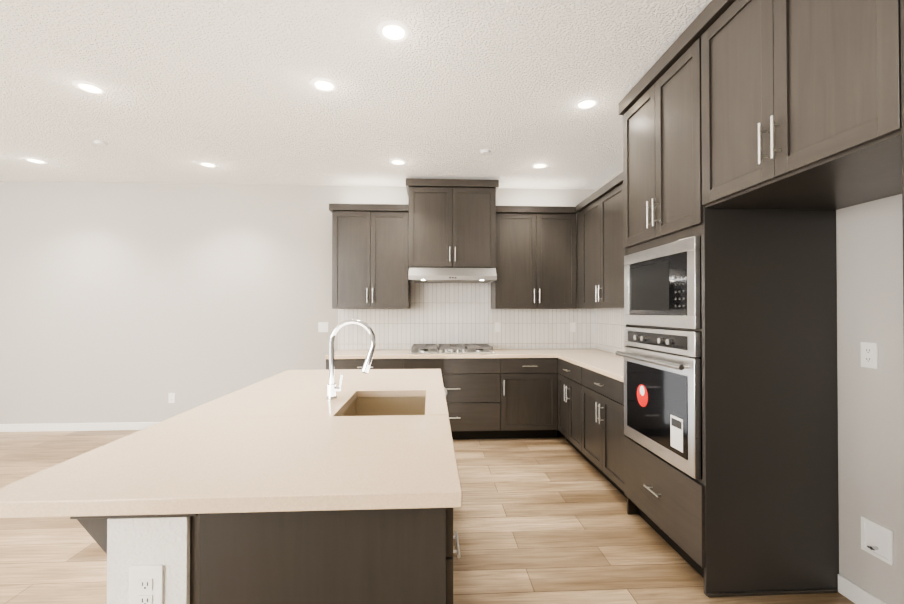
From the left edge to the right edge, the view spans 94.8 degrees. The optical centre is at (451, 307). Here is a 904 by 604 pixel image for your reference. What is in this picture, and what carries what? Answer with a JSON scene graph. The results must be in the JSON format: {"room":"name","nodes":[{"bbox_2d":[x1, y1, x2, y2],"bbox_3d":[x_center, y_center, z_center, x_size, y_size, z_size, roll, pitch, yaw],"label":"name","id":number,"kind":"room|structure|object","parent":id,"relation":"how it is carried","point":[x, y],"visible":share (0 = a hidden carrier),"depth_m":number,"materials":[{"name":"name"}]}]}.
{"room":"kitchen","nodes":[
{"label":"kitchen","id":0,"kind":"room"},
{"bbox_2d":[0,181,593,423],"bbox_3d":[-2.539,-0.015,4.944,8.870,2.860,0.150,0,-1,-3],"label":"wall","id":1,"kind":"structure","parent":0,"point":[127,302],"depth_m":4.83,"materials":[{"name":"grey paint"}]},
{"bbox_2d":[0,422,159,431],"bbox_3d":[-4.080,1.370,4.771,5.475,0.088,0.014,0,-1,-3],"label":"baseboard","id":2,"kind":"structure","parent":1,"relation":"attached to","point":[72,427],"depth_m":4.75,"materials":[{"name":"white"}]},
{"bbox_2d":[168,393,174,402],"bbox_3d":[-3.249,1.049,4.819,0.072,0.116,0.008,0,-1,-3],"label":"outlet","id":3,"kind":"object","parent":1,"relation":"attached to","point":[171,397],"visible":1,"depth_m":4.82,"materials":[{"name":"white plastic"}]},
{"bbox_2d":[318,322,327,331],"bbox_3d":[-1.521,0.235,4.913,0.115,0.116,0.009,0,-1,-3],"label":"light switch","id":4,"kind":"object","parent":1,"relation":"attached to","point":[322,326],"visible":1,"depth_m":4.91,"materials":[{"name":"white plastic"}]},
{"bbox_2d":[329,204,409,308],"bbox_3d":[-0.926,-0.562,4.759,0.868,1.152,0.386,0,-1,-3],"label":"upper cabinet","id":5,"kind":"object","parent":1,"relation":"attached to","point":[370,268],"visible":0.94,"depth_m":4.61,"materials":[{"name":"brown wood"}]},
{"bbox_2d":[406,178,498,267],"bbox_3d":[-0.004,-0.926,4.781,1.027,0.970,0.441,0,-1,-3],"label":"upper cabinet","id":6,"kind":"object","parent":1,"relation":"attached to","point":[451,223],"visible":1,"depth_m":4.60,"materials":[{"name":"brown wood"}]},
{"bbox_2d":[408,267,496,282],"bbox_3d":[-0.003,-0.366,4.742,0.959,0.147,0.490,0,-1,-3],"label":"under-cabinet range hood","id":7,"kind":"object","parent":6,"relation":"attached to","point":[446,275],"visible":1,"depth_m":4.54,"materials":[{"name":"silver metal"}]},
{"bbox_2d":[338,283,593,349],"bbox_3d":[0.198,0.032,4.999,3.093,0.936,0.010,0,-1,-3],"label":"tile backsplash","id":8,"kind":"structure","parent":1,"relation":"attached to","point":[450,313],"depth_m":4.99,"materials":[{"name":"white tile"}]},
{"bbox_2d":[495,323,500,331],"bbox_3d":[0.552,0.240,5.006,0.072,0.116,0.009,0,-1,-3],"label":"outlet","id":9,"kind":"object","parent":8,"relation":"attached to","point":[497,327],"visible":1,"depth_m":5.00,"materials":[{"name":"white plastic"}]},
{"bbox_2d":[570,323,575,331],"bbox_3d":[1.466,0.241,5.052,0.072,0.116,0.009,0,-1,-3],"label":"outlet","id":10,"kind":"object","parent":8,"relation":"attached to","point":[572,327],"visible":1,"depth_m":5.05,"materials":[{"name":"white plastic"}]},
{"bbox_2d":[491,206,577,308],"bbox_3d":[0.945,-0.561,4.853,0.930,1.152,0.386,0,-1,-3],"label":"upper cabinet","id":11,"kind":"object","parent":1,"relation":"attached to","point":[536,257],"visible":0.92,"depth_m":4.70,"materials":[{"name":"brown wood"}]},
{"bbox_2d":[0,0,711,189],"bbox_3d":[-2.316,-1.545,0.528,8.870,0.120,9.020,0,-1,-3],"label":"ceiling","id":12,"kind":"structure","parent":0,"point":[448,89],"depth_m":2.78,"materials":[{"name":"white paint"}]},
{"bbox_2d":[23,157,47,163],"bbox_3d":[-4.116,-1.448,4.111,0.176,0.008,0.176,0,-1,-3],"label":"recessed light","id":13,"kind":"object","parent":12,"relation":"in","point":[36,160],"visible":0.98,"depth_m":4.10,"materials":[{"name":"white"}]},
{"bbox_2d":[72,80,106,94],"bbox_3d":[-2.413,-1.460,2.771,0.176,0.008,0.176,0,-1,-3],"label":"recessed light","id":14,"kind":"object","parent":12,"relation":"in","point":[89,87],"visible":1,"depth_m":2.76,"materials":[{"name":"white"}]},
{"bbox_2d":[94,140,107,146],"bbox_3d":[-3.100,-1.445,3.672,0.100,0.022,0.100,0,-1,-3],"label":"smoke detector","id":15,"kind":"object","parent":12,"relation":"attached to","point":[101,143],"visible":1,"depth_m":3.65,"materials":[{"name":"white plastic"}]},
{"bbox_2d":[198,161,217,166],"bbox_3d":[-2.475,-1.446,4.220,0.176,0.008,0.176,0,-1,-3],"label":"recessed light","id":16,"kind":"object","parent":12,"relation":"in","point":[206,164],"visible":0.96,"depth_m":4.21,"materials":[{"name":"white"}]},
{"bbox_2d":[310,78,337,91],"bbox_3d":[-0.841,-1.460,2.738,0.176,0.008,0.176,0,-1,-3],"label":"recessed light","id":17,"kind":"object","parent":12,"relation":"in","point":[324,84],"visible":1,"depth_m":2.73,"materials":[{"name":"white"}]},
{"bbox_2d":[377,20,409,41],"bbox_3d":[-0.311,-1.465,2.216,0.176,0.008,0.176,0,-1,-3],"label":"recessed light","id":18,"kind":"object","parent":12,"relation":"in","point":[392,31],"visible":1,"depth_m":2.21,"materials":[{"name":"white"}]},
{"bbox_2d":[389,159,406,164],"bbox_3d":[-0.541,-1.447,4.148,0.176,0.008,0.176,0,-1,-3],"label":"recessed light","id":19,"kind":"object","parent":12,"relation":"in","point":[397,161],"visible":1,"depth_m":4.13,"materials":[{"name":"white"}]},
{"bbox_2d":[480,149,490,154],"bbox_3d":[0.311,-1.443,3.873,0.100,0.022,0.100,0,-1,-3],"label":"smoke detector","id":20,"kind":"object","parent":12,"relation":"attached to","point":[485,152],"visible":1,"depth_m":3.85,"materials":[{"name":"white plastic"}]},
{"bbox_2d":[531,163,547,168],"bbox_3d":[0.894,-1.446,4.254,0.176,0.008,0.176,0,-1,-3],"label":"recessed light","id":21,"kind":"object","parent":12,"relation":"in","point":[539,165],"visible":1,"depth_m":4.24,"materials":[{"name":"white"}]},
{"bbox_2d":[574,97,599,109],"bbox_3d":[0.966,-1.458,2.984,0.176,0.008,0.176,0,-1,-3],"label":"recessed light","id":22,"kind":"object","parent":12,"relation":"in","point":[587,103],"visible":1,"depth_m":2.97,"materials":[{"name":"white"}]},
{"bbox_2d":[0,430,854,603],"bbox_3d":[-2.245,1.426,0.580,8.720,0.100,8.870,0,-1,-3],"label":"floor","id":23,"kind":"structure","parent":0,"point":[543,521],"depth_m":2.46,"materials":[{"name":"laminate"}]},
{"bbox_2d":[70,514,198,603],"bbox_3d":[-0.850,0.953,2.124,0.306,0.874,2.183,0,-1,-3],"label":"support","id":24,"kind":"object","parent":23,"relation":"on","point":[95,527],"visible":0.21,"depth_m":1.05,"materials":[{"name":"brown wood"}]},
{"bbox_2d":[107,516,189,603],"bbox_3d":[-0.817,0.963,2.126,0.192,0.853,2.183,0,-1,-3],"label":"wall","id":25,"kind":"structure","parent":23,"relation":"on","point":[165,541],"depth_m":1.04,"materials":[{"name":"white paint"}]},
{"bbox_2d":[129,565,163,603],"bbox_3d":[-0.761,0.708,1.034,0.080,0.130,0.008,0,-1,-3],"label":"outlet","id":26,"kind":"object","parent":25,"relation":"attached to","point":[145,584],"visible":1,"depth_m":1.03,"materials":[{"name":"white plastic"}]},
{"bbox_2d":[199,508,458,603],"bbox_3d":[-0.338,0.947,1.447,0.646,0.874,0.758,0,-1,-3],"label":"base cabinet","id":27,"kind":"object","parent":23,"relation":"on","point":[390,556],"depth_m":1.07,"materials":[{"name":"brown wood"}]},
{"bbox_2d":[0,369,461,517],"bbox_3d":[-0.626,0.495,2.141,1.190,0.040,2.250,0,-1,-3],"label":"countertop","id":28,"kind":"structure","parent":27,"relation":"on","point":[289,440],"depth_m":1.27,"materials":[{"name":"stone"}]},
{"bbox_2d":[326,319,375,399],"bbox_3d":[-0.527,0.267,2.173,0.256,0.415,0.056,0,-1,-3],"label":"pull-down faucet","id":29,"kind":"object","parent":28,"relation":"on","point":[332,388],"visible":1,"depth_m":2.16,"materials":[{"name":"silver metal"}]},
{"bbox_2d":[342,397,425,415],"bbox_3d":[-0.332,0.633,2.105,0.465,0.235,0.648,0,-1,-3],"label":"undermount sink","id":30,"kind":"object","parent":28,"relation":"in","point":[374,406],"depth_m":2.40,"materials":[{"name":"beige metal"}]},
{"bbox_2d":[326,359,405,369],"bbox_3d":[-0.920,0.975,4.624,0.809,0.874,0.628,0,-1,-3],"label":"base cabinet","id":31,"kind":"object","parent":23,"relation":"on","point":[338,363],"depth_m":4.32,"materials":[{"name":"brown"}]},
{"bbox_2d":[406,358,509,438],"bbox_3d":[-0.010,0.976,4.670,1.136,0.874,0.628,0,-1,-3],"label":"base cabinet","id":32,"kind":"object","parent":23,"relation":"on","point":[496,398],"depth_m":4.37,"materials":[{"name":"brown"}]},
{"bbox_2d":[325,349,611,358],"bbox_3d":[0.214,0.518,4.679,3.093,0.040,0.639,0,-1,-3],"label":"countertop","id":33,"kind":"structure","parent":32,"relation":"on","point":[385,353],"depth_m":4.40,"materials":[{"name":"stone"}]},
{"bbox_2d":[410,344,494,353],"bbox_3d":[-0.008,0.464,4.696,0.910,0.068,0.500,0,-1,-3],"label":"gas cooktop","id":34,"kind":"object","parent":33,"relation":"in","point":[451,349],"visible":1,"depth_m":4.53,"materials":[{"name":"silver metal"}]},
{"bbox_2d":[506,358,557,437],"bbox_3d":[0.812,0.976,4.711,0.631,0.874,0.628,0,-1,-3],"label":"base cabinet","id":35,"kind":"object","parent":23,"relation":"on","point":[533,381],"depth_m":4.41,"materials":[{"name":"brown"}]},
{"bbox_2d":[558,358,577,450],"bbox_3d":[1.467,0.970,4.048,0.653,0.874,0.759,0,-1,-3],"label":"base cabinet","id":36,"kind":"object","parent":23,"relation":"on","point":[567,371],"depth_m":4.07,"materials":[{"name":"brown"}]},
{"bbox_2d":[578,366,626,497],"bbox_3d":[1.503,0.964,3.316,0.653,0.874,0.948,0,-1,-3],"label":"base cabinet","id":37,"kind":"object","parent":23,"relation":"on","point":[590,416],"depth_m":3.26,"materials":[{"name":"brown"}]},
{"bbox_2d":[556,353,623,382],"bbox_3d":[1.484,0.508,3.626,0.663,0.040,1.560,0,-1,-3],"label":"countertop","id":38,"kind":"structure","parent":37,"relation":"on","point":[608,364],"depth_m":3.77,"materials":[{"name":"stone"}]},
{"bbox_2d":[623,37,838,596],"bbox_3d":[1.512,0.033,2.432,0.726,2.720,0.832,0,-1,-3],"label":"tall cabinet","id":39,"kind":"object","parent":23,"relation":"on","point":[753,510],"visible":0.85,"depth_m":2.03,"materials":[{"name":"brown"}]},
{"bbox_2d":[615,326,701,478],"bbox_3d":[1.442,0.486,2.431,0.671,0.723,0.754,0,-1,-3],"label":"wall oven","id":40,"kind":"object","parent":39,"relation":"in","point":[662,393],"visible":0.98,"depth_m":2.28,"materials":[{"name":"silver metal"}]},
{"bbox_2d":[624,236,700,328],"bbox_3d":[1.417,-0.120,2.436,0.480,0.459,0.754,0,-1,-3],"label":"built-in microwave","id":41,"kind":"object","parent":39,"relation":"in","point":[662,285],"visible":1,"depth_m":2.31,"materials":[{"name":"silver metal"}]},
{"bbox_2d":[594,169,903,603],"bbox_3d":[2.038,-0.053,0.733,0.150,2.860,8.720,0,-1,-3],"label":"wall","id":42,"kind":"structure","parent":0,"point":[869,250],"depth_m":1.89,"materials":[{"name":"grey paint"}]},
{"bbox_2d":[576,204,579,307],"bbox_3d":[1.592,-0.564,4.612,0.348,1.152,0.225,0,-1,-3],"label":"strip","id":43,"kind":"object","parent":42,"relation":"attached to","point":[577,206],"depth_m":4.68,"materials":[{"name":"brown wood"}]},
{"bbox_2d":[580,176,619,307],"bbox_3d":[1.622,-0.569,4.030,0.348,1.152,1.059,0,-1,-3],"label":"upper cabinet","id":44,"kind":"object","parent":42,"relation":"attached to","point":[601,251],"depth_m":4.03,"materials":[{"name":"brown wood"}]},
{"bbox_2d":[594,308,625,352],"bbox_3d":[1.794,0.250,3.959,0.009,0.483,2.190,0,-1,-3],"label":"tile backsplash","id":45,"kind":"structure","parent":42,"relation":"attached to","point":[609,324],"depth_m":4.64,"materials":[{"name":"white tile"}]},
{"bbox_2d":[620,172,625,307],"bbox_3d":[1.661,-0.576,3.244,0.348,1.152,0.758,0,-1,-3],"label":"strip","id":46,"kind":"object","parent":42,"relation":"attached to","point":[622,250],"depth_m":3.60,"materials":[{"name":"brown wood"}]},
{"bbox_2d":[695,0,903,209],"bbox_3d":[1.573,-0.950,1.608,0.688,0.930,0.859,0,-1,-3],"label":"upper cabinet","id":47,"kind":"object","parent":42,"relation":"attached to","point":[802,104],"depth_m":1.54,"materials":[{"name":"brown wood"}]},
{"bbox_2d":[838,574,885,603],"bbox_3d":[1.911,1.341,1.606,0.014,0.088,0.854,0,-1,-3],"label":"baseboard","id":48,"kind":"structure","parent":42,"relation":"attached to","point":[852,591],"depth_m":1.95,"materials":[{"name":"white wood"}]},
{"bbox_2d":[861,342,877,368],"bbox_3d":[1.900,0.218,1.895,0.008,0.116,0.072,0,-1,-3],"label":"outlet","id":49,"kind":"object","parent":42,"relation":"attached to","point":[869,354],"visible":1,"depth_m":1.89,"materials":[{"name":"white plastic"}]},
{"bbox_2d":[861,516,892,565],"bbox_3d":[1.889,1.042,1.862,0.034,0.150,0.130,0,-1,-3],"label":"outlet box","id":50,"kind":"object","parent":42,"relation":"attached to","point":[876,540],"visible":1,"depth_m":1.86,"materials":[{"name":"white plastic"}]}
]}

